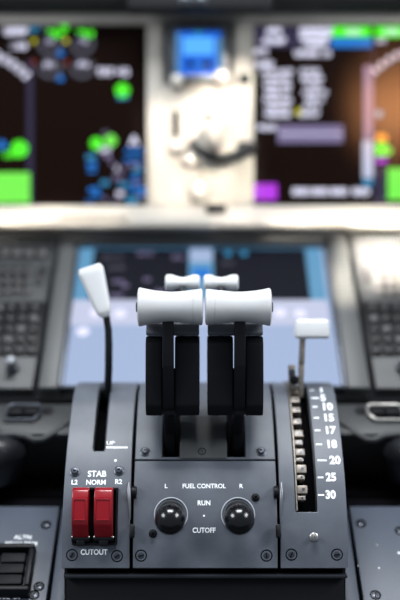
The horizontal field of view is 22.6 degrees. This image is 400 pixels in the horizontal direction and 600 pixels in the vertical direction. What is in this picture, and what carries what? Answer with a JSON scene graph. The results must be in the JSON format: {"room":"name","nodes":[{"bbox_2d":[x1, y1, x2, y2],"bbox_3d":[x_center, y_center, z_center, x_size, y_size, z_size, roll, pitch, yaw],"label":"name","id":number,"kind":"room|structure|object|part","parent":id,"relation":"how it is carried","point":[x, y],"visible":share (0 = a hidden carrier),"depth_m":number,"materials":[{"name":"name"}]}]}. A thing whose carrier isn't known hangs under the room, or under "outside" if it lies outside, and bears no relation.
{"room":"control cabin","nodes":[
{"label":"control cabin","id":0,"kind":"room"},
{"bbox_2d":[0,237,399,403],"bbox_3d":[0.005,-0.128,2.105,3.200,1.080,0.040,0,22,0],"label":"frame","id":1,"kind":"structure","parent":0,"point":[35,398],"depth_m":2.19,"materials":[{"name":"grey metal"}]},
{"bbox_2d":[0,13,399,403],"bbox_3d":[0.000,-0.175,1.315,1.189,0.484,0.451,0,22,0],"label":"panel","id":2,"kind":"object","parent":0,"point":[226,216],"depth_m":1.37,"materials":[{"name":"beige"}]},
{"bbox_2d":[0,235,56,395],"bbox_3d":[-0.288,0.012,1.289,0.183,0.120,0.262,0,22,0],"label":"panel","id":3,"kind":"object","parent":2,"relation":"attached to","point":[26,261],"visible":1,"depth_m":1.28,"materials":[{"name":"black plastic"}]},
{"bbox_3d":[-0.226,0.075,1.194,0.013,0.021,0.016,0,45,0],"label":"knob","id":4,"kind":"part","parent":3,"relation":"part of","materials":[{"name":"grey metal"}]},
{"bbox_3d":[-0.180,0.011,1.289,0.023,0.018,0.279,0,45,0],"label":"frame","id":5,"kind":"part","parent":2,"relation":"part of","materials":[{"name":"grey metal"}]},
{"bbox_2d":[0,20,150,206],"bbox_3d":[-0.253,-0.256,1.383,0.370,0.247,0.115,0,22,0],"label":"display","id":6,"kind":"object","parent":2,"relation":"on","point":[75,95],"visible":1,"depth_m":1.38,"materials":[{"name":"black glass"}]},
{"bbox_3d":[-0.143,-0.113,1.350,0.092,0.009,0.020,0,0,0],"label":"ledge trim","id":7,"kind":"part","parent":2,"relation":"part of","materials":[{"name":"white plastic"}]},
{"bbox_2d":[172,110,179,137],"bbox_3d":[-0.033,-0.243,1.377,0.012,0.037,0.020,0,22,0],"label":"plate","id":8,"kind":"object","parent":2,"relation":"attached to","point":[175,113],"visible":1,"depth_m":1.37,"materials":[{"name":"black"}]},
{"bbox_3d":[-0.033,-0.208,1.372,0.024,0.026,0.024,0,22,0],"label":"rotary knob","id":9,"kind":"part","parent":2,"relation":"part of","materials":[{"name":"white plastic"}]},
{"bbox_3d":[-0.014,-0.191,1.372,0.022,0.024,0.024,0,22,0],"label":"rotary knob","id":10,"kind":"part","parent":2,"relation":"part of","materials":[{"name":"white plastic"}]},
{"bbox_3d":[-0.002,-0.215,1.385,0.098,0.169,0.013,0,0,0],"label":"plate","id":11,"kind":"part","parent":2,"relation":"part of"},
{"bbox_2d":[165,23,232,89],"bbox_3d":[-0.001,-0.335,1.375,0.094,0.089,0.057,0,22,0],"label":"display","id":12,"kind":"object","parent":2,"relation":"attached to","point":[195,52],"depth_m":1.37,"materials":[{"name":"blue glass"}]},
{"bbox_3d":[-0.032,-0.299,1.372,0.022,0.024,0.024,0,22,0],"label":"rotary knob","id":13,"kind":"part","parent":12,"relation":"part of","materials":[{"name":"grey plastic"}]},
{"bbox_3d":[0.030,-0.304,1.372,0.027,0.028,0.025,0,22,0],"label":"rotary knob","id":14,"kind":"part","parent":12,"relation":"part of","materials":[{"name":"white plastic"}]},
{"bbox_3d":[-0.001,-0.148,1.372,0.032,0.032,0.027,0,22,0],"label":"rotary knob","id":15,"kind":"part","parent":2,"relation":"part of","materials":[{"name":"white plastic"}]},
{"bbox_2d":[0,0,399,13],"bbox_3d":[0.005,-0.453,1.465,1.200,0.105,0.332,0,22,0],"label":"glareshield","id":16,"kind":"object","parent":2,"relation":"attached to","point":[6,6],"visible":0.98,"depth_m":1.34,"materials":[{"name":"plastic"}]},
{"bbox_3d":[0.000,-0.393,1.383,1.162,0.019,0.018,0,0,0],"label":"rail","id":17,"kind":"part","parent":2,"relation":"part of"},
{"bbox_3d":[0.003,-0.081,1.382,0.343,0.018,0.017,0,45,0],"label":"frame","id":18,"kind":"part","parent":2,"relation":"part of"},
{"bbox_2d":[59,243,345,393],"bbox_3d":[0.003,0.017,1.284,0.342,0.111,0.243,0,22,0],"label":"display","id":19,"kind":"object","parent":2,"relation":"attached to","point":[298,277],"visible":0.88,"depth_m":1.30,"materials":[{"name":"blue glass"}]},
{"bbox_3d":[0.022,-0.123,1.363,0.027,0.012,0.026,0,0,0],"label":"ledge trim","id":20,"kind":"part","parent":2,"relation":"part of","materials":[{"name":"black"}]},
{"bbox_2d":[188,117,255,165],"bbox_3d":[0.032,-0.215,1.349,0.094,0.065,0.045,-3,22,-9],"label":"lever","id":21,"kind":"object","parent":2,"relation":"attached to","point":[215,132],"visible":1,"depth_m":1.34,"materials":[{"name":"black plastic"}]},
{"bbox_3d":[0.021,-0.223,1.344,0.031,0.045,0.046,7,23,16],"label":"wheel knob","id":22,"kind":"part","parent":21,"relation":"part of","materials":[{"name":"white plastic"}]},
{"bbox_3d":[0.027,-0.200,1.355,0.088,0.038,0.028,0,0,0],"label":"arm","id":23,"kind":"part","parent":21,"relation":"part of","materials":[{"name":"black plastic"}]},
{"bbox_2d":[239,74,249,83],"bbox_3d":[0.061,-0.303,1.373,0.015,0.015,0.013,0,22,0],"label":"block","id":24,"kind":"object","parent":2,"relation":"attached to","point":[243,78],"visible":1,"depth_m":1.37,"materials":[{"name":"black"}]},
{"bbox_2d":[249,20,399,206],"bbox_3d":[0.253,-0.256,1.383,0.370,0.247,0.115,0,22,0],"label":"display","id":25,"kind":"object","parent":2,"relation":"on","point":[324,95],"visible":1,"depth_m":1.38,"materials":[{"name":"black glass"}]},
{"bbox_3d":[0.188,0.011,1.289,0.027,0.018,0.279,0,45,0],"label":"frame","id":26,"kind":"part","parent":2,"relation":"part of","materials":[{"name":"grey metal"}]},
{"bbox_2d":[350,235,399,395],"bbox_3d":[0.298,0.012,1.289,0.183,0.120,0.262,0,22,0],"label":"panel","id":27,"kind":"object","parent":2,"relation":"attached to","point":[376,258],"visible":1,"depth_m":1.29,"materials":[{"name":"black plastic"}]},
{"bbox_3d":[0.005,0.794,1.291,3.200,0.020,3.600,0,22,0],"label":"floor","id":28,"kind":"structure","parent":0,"visible":0},
{"bbox_3d":[0.005,0.555,1.389,0.780,0.350,0.340,0,22,0],"label":"console","id":29,"kind":"object","parent":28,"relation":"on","visible":0},
{"bbox_2d":[62,380,347,599],"bbox_3d":[0.005,0.274,1.137,0.286,0.354,0.355,0,22,0],"label":"throttle quadrant","id":30,"kind":"object","parent":29,"relation":"on","point":[290,469],"visible":0.88,"depth_m":1.02,"materials":[{"name":"black metal"}]},
{"bbox_2d":[0,499,63,599],"bbox_3d":[-0.265,0.302,1.069,0.260,0.086,0.215,0,22,0],"label":"plate","id":31,"kind":"object","parent":30,"relation":"attached to","point":[38,522],"visible":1,"depth_m":1.10,"materials":[{"name":"black metal"}]},
{"bbox_2d":[0,543,35,597],"bbox_3d":[-0.225,0.284,1.050,0.098,0.031,0.060,0,22,0],"label":"switch panel","id":32,"kind":"object","parent":31,"relation":"on","point":[13,559],"visible":1,"depth_m":1.05,"materials":[{"name":"black plastic"}]},
{"bbox_2d":[0,430,67,498],"bbox_3d":[-0.257,0.224,1.189,0.245,0.183,0.124,0,22,0],"label":"palm rest","id":33,"kind":"object","parent":30,"relation":"attached to","point":[28,470],"visible":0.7,"depth_m":1.18,"materials":[{"name":"black"}]},
{"bbox_2d":[0,404,71,442],"bbox_3d":[-0.265,0.143,1.159,0.240,0.021,0.061,0,22,0],"label":"shelf","id":34,"kind":"object","parent":33,"relation":"attached to","point":[54,421],"visible":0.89,"depth_m":1.15,"materials":[{"name":"black"}]},
{"bbox_2d":[3,403,42,420],"bbox_3d":[-0.205,0.131,1.163,0.044,0.011,0.028,0,22,0],"label":"release latch","id":35,"kind":"object","parent":34,"relation":"on","point":[14,413],"visible":1,"depth_m":1.16,"materials":[{"name":"grey metal"}]},
{"bbox_3d":[-0.178,0.130,1.170,0.012,0.003,0.012,0,36,0],"label":"knob","id":36,"kind":"part","parent":34,"relation":"part of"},
{"bbox_2d":[71,487,89,545],"bbox_3d":[-0.119,0.217,1.001,0.019,0.054,0.033,0,22,0],"label":"switch","id":37,"kind":"object","parent":30,"relation":"on","point":[80,495],"visible":1,"depth_m":0.99,"materials":[{"name":"red plastic"}]},
{"bbox_2d":[78,263,112,413],"bbox_3d":[-0.109,0.041,1.107,0.029,0.163,0.061,-15,26,-32],"label":"lever","id":38,"kind":"object","parent":30,"relation":"on","point":[93,279],"visible":0.98,"depth_m":1.09,"materials":[{"name":"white plastic"}]},
{"bbox_3d":[-0.104,0.163,1.107,0.068,0.120,0.277,0,22,0],"label":"speedbrake plate","id":39,"kind":"part","parent":30,"relation":"part of","materials":[{"name":"grey metal"}]},
{"bbox_2d":[93,487,113,545],"bbox_3d":[-0.096,0.217,1.001,0.020,0.054,0.033,0,22,0],"label":"switch","id":40,"kind":"object","parent":30,"relation":"on","point":[103,496],"visible":1,"depth_m":0.99,"materials":[{"name":"red plastic"}]},
{"bbox_3d":[-0.067,0.195,1.012,0.005,0.012,0.012,0,66,0],"label":"knob","id":41,"kind":"part","parent":30,"relation":"part of","materials":[{"name":"black plastic"}]},
{"bbox_2d":[136,274,202,456],"bbox_3d":[-0.030,0.074,1.061,0.066,0.218,0.142,0,22,1],"label":"lever","id":42,"kind":"object","parent":30,"relation":"on","point":[170,391],"visible":0.99,"depth_m":1.00,"materials":[{"name":"grey plastic"}]},
{"bbox_3d":[-0.032,0.101,1.027,0.011,0.193,0.058,0,22,0],"label":"arm","id":43,"kind":"part","parent":42,"relation":"part of","materials":[{"name":"black plastic"}]},
{"bbox_2d":[154,497,187,534],"bbox_3d":[-0.030,0.215,0.990,0.035,0.042,0.054,2,22,5],"label":"switch","id":44,"kind":"object","parent":30,"relation":"on","point":[170,519],"visible":1,"depth_m":0.97,"materials":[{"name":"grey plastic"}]},
{"bbox_3d":[0.004,0.144,1.051,0.048,0.024,0.049,0,22,0],"label":"plate","id":45,"kind":"part","parent":30,"relation":"part of","materials":[{"name":"grey metal"}]},
{"bbox_3d":[0.005,0.131,1.139,0.145,0.074,0.210,0,0,0],"label":"thrust lever plate","id":46,"kind":"part","parent":30,"relation":"part of","materials":[{"name":"grey metal"}]},
{"bbox_3d":[0.005,0.217,1.018,0.145,0.103,0.037,0,0,0],"label":"fuel control plate","id":47,"kind":"part","parent":30,"relation":"part of","materials":[{"name":"grey metal"}]},
{"bbox_2d":[221,497,254,534],"bbox_3d":[0.037,0.215,0.990,0.035,0.042,0.054,2,22,5],"label":"switch","id":48,"kind":"object","parent":30,"relation":"on","point":[239,519],"visible":1,"depth_m":0.97,"materials":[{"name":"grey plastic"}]},
{"bbox_2d":[204,274,272,456],"bbox_3d":[0.038,0.074,1.061,0.067,0.217,0.142,0,22,-1],"label":"lever","id":49,"kind":"object","parent":30,"relation":"on","point":[236,392],"visible":0.98,"depth_m":1.00,"materials":[{"name":"grey plastic"}]},
{"bbox_3d":[0.040,0.101,1.027,0.011,0.193,0.058,0,22,0],"label":"arm","id":50,"kind":"part","parent":49,"relation":"part of","materials":[{"name":"black plastic"}]},
{"bbox_3d":[0.077,0.195,1.012,0.005,0.012,0.012,0,66,0],"label":"knob","id":51,"kind":"part","parent":30,"relation":"part of","materials":[{"name":"black plastic"}]},
{"bbox_3d":[0.098,0.142,1.097,0.002,0.077,0.220,0,22,0],"label":"gate rail","id":52,"kind":"part","parent":30,"relation":"part of","materials":[{"name":"metal"}]},
{"bbox_3d":[0.114,0.163,1.107,0.067,0.120,0.277,0,22,0],"label":"flap plate","id":53,"kind":"part","parent":30,"relation":"part of","materials":[{"name":"grey metal"}]},
{"bbox_2d":[288,319,329,396],"bbox_3d":[0.119,0.063,1.101,0.046,0.084,0.046,0,22,0],"label":"lever","id":54,"kind":"object","parent":30,"relation":"on","point":[304,329],"visible":1,"depth_m":1.09,"materials":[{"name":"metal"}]},
{"bbox_3d":[0.112,0.074,1.101,0.008,0.066,0.012,0,0,0],"label":"stem","id":55,"kind":"part","parent":54,"relation":"part of","materials":[{"name":"metal"}]},
{"bbox_3d":[0.123,0.032,1.100,0.038,0.021,0.020,0,0,0],"label":"knob","id":56,"kind":"part","parent":54,"relation":"part of","materials":[{"name":"white plastic"}]},
{"bbox_2d":[341,437,399,498],"bbox_3d":[0.267,0.224,1.189,0.245,0.183,0.124,0,22,0],"label":"palm rest","id":57,"kind":"object","parent":30,"relation":"attached to","point":[371,470],"visible":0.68,"depth_m":1.19,"materials":[{"name":"black"}]},
{"bbox_2d":[337,404,399,442],"bbox_3d":[0.275,0.143,1.159,0.240,0.021,0.061,0,22,0],"label":"shelf","id":58,"kind":"object","parent":57,"relation":"attached to","point":[354,422],"visible":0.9,"depth_m":1.15,"materials":[{"name":"black plastic"}]},
{"bbox_3d":[0.188,0.130,1.170,0.012,0.003,0.012,0,36,0],"label":"knob","id":59,"kind":"part","parent":58,"relation":"part of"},
{"bbox_2d":[365,403,399,420],"bbox_3d":[0.215,0.131,1.163,0.044,0.011,0.028,0,22,0],"label":"release latch","id":60,"kind":"object","parent":58,"relation":"on","point":[375,413],"visible":1,"depth_m":1.16,"materials":[{"name":"metal"}]},
{"bbox_2d":[346,499,399,599],"bbox_3d":[0.275,0.302,1.069,0.260,0.086,0.215,0,22,0],"label":"plate","id":61,"kind":"object","parent":30,"relation":"attached to","point":[373,525],"visible":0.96,"depth_m":1.08,"materials":[{"name":"black metal"}]}
]}

